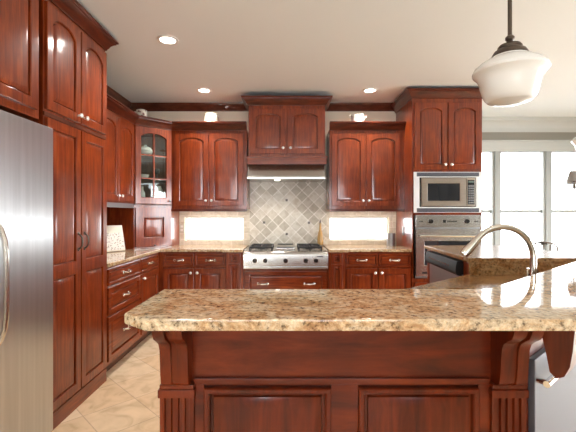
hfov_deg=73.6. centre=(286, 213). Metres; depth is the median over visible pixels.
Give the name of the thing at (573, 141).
pendant lamp
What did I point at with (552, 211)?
window
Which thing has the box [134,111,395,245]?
wall
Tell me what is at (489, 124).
trim
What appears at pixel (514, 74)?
pendant lamp
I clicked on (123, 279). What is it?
base cabinet
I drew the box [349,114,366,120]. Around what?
pot
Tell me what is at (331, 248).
countertop
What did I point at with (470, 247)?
faucet
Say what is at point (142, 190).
bottle
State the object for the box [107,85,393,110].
trim
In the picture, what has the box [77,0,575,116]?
ceiling
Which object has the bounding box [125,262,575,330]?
island countertop
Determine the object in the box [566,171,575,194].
chandelier
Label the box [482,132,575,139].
wall
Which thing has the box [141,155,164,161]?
shelf
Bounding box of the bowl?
[141,149,152,154]
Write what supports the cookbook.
on the countertop at (117, 257)
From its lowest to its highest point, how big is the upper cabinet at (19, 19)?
0.825 m
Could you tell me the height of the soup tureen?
0.138 m
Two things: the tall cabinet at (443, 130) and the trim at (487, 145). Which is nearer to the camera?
the tall cabinet at (443, 130)
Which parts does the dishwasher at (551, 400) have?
handle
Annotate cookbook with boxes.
[107,225,124,251]
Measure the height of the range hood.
0.171 m
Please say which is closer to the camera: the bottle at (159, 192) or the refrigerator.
the refrigerator
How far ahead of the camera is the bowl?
4.40 m
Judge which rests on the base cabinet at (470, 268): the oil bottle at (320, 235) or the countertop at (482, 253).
the countertop at (482, 253)
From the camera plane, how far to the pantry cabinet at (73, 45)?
2.55 m
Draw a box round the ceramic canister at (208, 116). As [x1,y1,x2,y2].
[204,113,218,120]
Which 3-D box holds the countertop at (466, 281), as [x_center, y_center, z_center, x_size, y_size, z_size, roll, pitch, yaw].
[0.810,0.401,1.760,2.599,0.030,0.953,0,0,-25]
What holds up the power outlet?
attached to the backsplash
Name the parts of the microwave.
door, control panel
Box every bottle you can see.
[141,186,144,196]
[156,186,162,197]
[317,219,322,244]
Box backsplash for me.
[179,169,395,245]
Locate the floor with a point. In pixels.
(128, 400)
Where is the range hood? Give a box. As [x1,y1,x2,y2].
[247,165,325,181]
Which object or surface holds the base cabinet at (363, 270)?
on the floor
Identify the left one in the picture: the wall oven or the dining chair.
the wall oven
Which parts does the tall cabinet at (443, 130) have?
drawer, door, crown molding, door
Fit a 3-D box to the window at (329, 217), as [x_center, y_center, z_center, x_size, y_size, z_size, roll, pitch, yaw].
[0.907,0.185,4.915,0.755,0.300,0.050,0,0,0]
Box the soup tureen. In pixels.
[141,145,152,154]
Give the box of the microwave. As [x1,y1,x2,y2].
[413,172,481,212]
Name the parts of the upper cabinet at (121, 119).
door, light rail, crown molding, door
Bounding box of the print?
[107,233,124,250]
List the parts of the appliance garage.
door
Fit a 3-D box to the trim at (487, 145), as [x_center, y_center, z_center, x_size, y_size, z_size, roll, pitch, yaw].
[3.460,-0.085,5.575,2.380,1.970,0.050,0,0,0]
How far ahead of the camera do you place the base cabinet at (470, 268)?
2.44 m
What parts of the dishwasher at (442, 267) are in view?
door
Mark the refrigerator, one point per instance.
(26, 146)
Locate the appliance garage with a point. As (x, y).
(143, 226)
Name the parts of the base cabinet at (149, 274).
drawer, door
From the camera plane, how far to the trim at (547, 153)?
5.57 m
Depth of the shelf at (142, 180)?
4.62 m
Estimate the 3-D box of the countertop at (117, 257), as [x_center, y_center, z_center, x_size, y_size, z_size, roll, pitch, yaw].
[-1.233,0.401,3.926,1.510,0.030,1.852,0,0,0]
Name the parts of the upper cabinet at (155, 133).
frame, crown molding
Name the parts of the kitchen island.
raised panel, panel frame, raised panel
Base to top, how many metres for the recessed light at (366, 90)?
0.008 m
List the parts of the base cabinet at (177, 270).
drawer, door, drawer, door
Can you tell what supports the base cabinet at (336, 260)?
on the floor
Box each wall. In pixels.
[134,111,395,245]
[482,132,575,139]
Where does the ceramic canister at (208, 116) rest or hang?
on the upper cabinet at (210, 166)
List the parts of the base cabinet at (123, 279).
drawer, drawer, drawer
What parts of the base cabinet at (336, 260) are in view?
door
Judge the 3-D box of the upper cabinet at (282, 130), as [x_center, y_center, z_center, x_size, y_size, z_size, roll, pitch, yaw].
[-0.003,-0.948,4.591,1.030,0.765,0.538,0,0,0]
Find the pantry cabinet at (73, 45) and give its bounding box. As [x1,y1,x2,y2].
[30,0,118,431]
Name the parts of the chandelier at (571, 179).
lamp shade, arm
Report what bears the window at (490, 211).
in the wall at (485, 135)
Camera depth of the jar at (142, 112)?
4.40 m
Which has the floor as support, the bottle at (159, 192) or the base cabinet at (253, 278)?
the base cabinet at (253, 278)
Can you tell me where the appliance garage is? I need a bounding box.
[107,205,178,248]
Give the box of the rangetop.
[243,244,327,268]
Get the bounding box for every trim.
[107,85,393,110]
[482,117,575,131]
[482,140,575,150]
[494,151,499,244]
[545,151,550,249]
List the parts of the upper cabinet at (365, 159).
door, light rail, crown molding, door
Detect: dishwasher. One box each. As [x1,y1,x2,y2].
[425,251,463,282]
[528,347,575,431]
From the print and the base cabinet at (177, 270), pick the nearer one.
the print
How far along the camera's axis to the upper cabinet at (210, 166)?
4.50 m
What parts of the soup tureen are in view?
lid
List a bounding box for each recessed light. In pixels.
[157,35,178,44]
[196,88,211,92]
[362,88,377,92]
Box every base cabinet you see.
[106,258,140,371]
[132,252,158,348]
[159,252,225,291]
[226,252,243,288]
[244,269,327,288]
[328,252,344,288]
[345,252,410,288]
[427,249,572,283]
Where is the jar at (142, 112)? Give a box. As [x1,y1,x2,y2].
[136,109,146,115]
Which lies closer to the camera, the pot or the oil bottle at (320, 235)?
the pot
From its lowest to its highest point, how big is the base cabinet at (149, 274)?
0.884 m
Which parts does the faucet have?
lever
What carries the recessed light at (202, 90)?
in the ceiling
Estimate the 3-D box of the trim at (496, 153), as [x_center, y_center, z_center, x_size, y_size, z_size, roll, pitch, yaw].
[3.045,-0.030,5.622,0.070,1.760,0.105,0,0,0]
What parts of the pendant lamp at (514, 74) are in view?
rod, lamp shade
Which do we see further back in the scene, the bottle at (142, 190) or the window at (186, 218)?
the window at (186, 218)
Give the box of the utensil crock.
[387,233,394,245]
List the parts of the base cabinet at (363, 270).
drawer, door, drawer, door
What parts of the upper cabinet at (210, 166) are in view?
door, light rail, crown molding, door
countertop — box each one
[107,245,248,266]
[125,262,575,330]
[323,245,411,251]
[407,275,525,288]
[424,245,575,261]
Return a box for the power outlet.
[179,224,183,232]
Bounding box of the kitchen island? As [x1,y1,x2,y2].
[152,331,575,431]
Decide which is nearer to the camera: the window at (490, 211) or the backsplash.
the backsplash
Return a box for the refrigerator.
[0,110,52,431]
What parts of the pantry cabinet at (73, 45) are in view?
door, door, rail, board, handle, crown molding, handle, door, door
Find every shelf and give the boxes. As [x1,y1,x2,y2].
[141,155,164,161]
[141,179,164,182]
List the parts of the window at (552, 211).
meeting rail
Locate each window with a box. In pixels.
[185,217,243,239]
[329,217,387,239]
[482,151,493,244]
[500,151,544,249]
[551,151,575,250]
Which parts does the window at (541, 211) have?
meeting rail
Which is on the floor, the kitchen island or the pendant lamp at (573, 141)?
the kitchen island
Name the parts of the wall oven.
control panel, handle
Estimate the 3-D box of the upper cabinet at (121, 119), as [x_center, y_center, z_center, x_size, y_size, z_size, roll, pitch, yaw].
[-1.798,-0.568,3.600,0.404,1.005,1.200,0,0,0]
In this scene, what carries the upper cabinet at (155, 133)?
on the appliance garage
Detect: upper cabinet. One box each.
[0,0,38,119]
[105,94,139,207]
[134,115,171,205]
[171,121,249,210]
[241,96,332,165]
[326,121,405,210]
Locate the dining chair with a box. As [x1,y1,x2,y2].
[534,241,557,251]
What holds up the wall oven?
in the tall cabinet at (443, 130)
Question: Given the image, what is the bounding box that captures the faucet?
[460,224,536,276]
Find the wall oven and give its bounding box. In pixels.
[413,215,480,277]
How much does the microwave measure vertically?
0.445 m
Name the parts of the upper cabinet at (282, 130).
door, crown molding, door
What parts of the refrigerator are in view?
handle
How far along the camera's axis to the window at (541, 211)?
5.61 m
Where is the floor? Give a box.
[52,333,160,431]
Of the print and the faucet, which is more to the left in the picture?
the print
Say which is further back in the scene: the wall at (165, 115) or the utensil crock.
the wall at (165, 115)
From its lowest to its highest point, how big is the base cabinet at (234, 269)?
0.884 m
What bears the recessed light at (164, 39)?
in the ceiling
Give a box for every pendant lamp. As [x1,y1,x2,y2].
[472,0,550,106]
[571,137,575,148]
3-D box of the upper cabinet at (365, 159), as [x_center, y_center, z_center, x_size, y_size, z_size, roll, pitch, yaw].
[0.936,-0.550,4.651,0.878,1.040,0.419,0,0,0]
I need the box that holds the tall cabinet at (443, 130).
[391,88,481,286]
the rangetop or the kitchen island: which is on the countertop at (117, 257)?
the rangetop

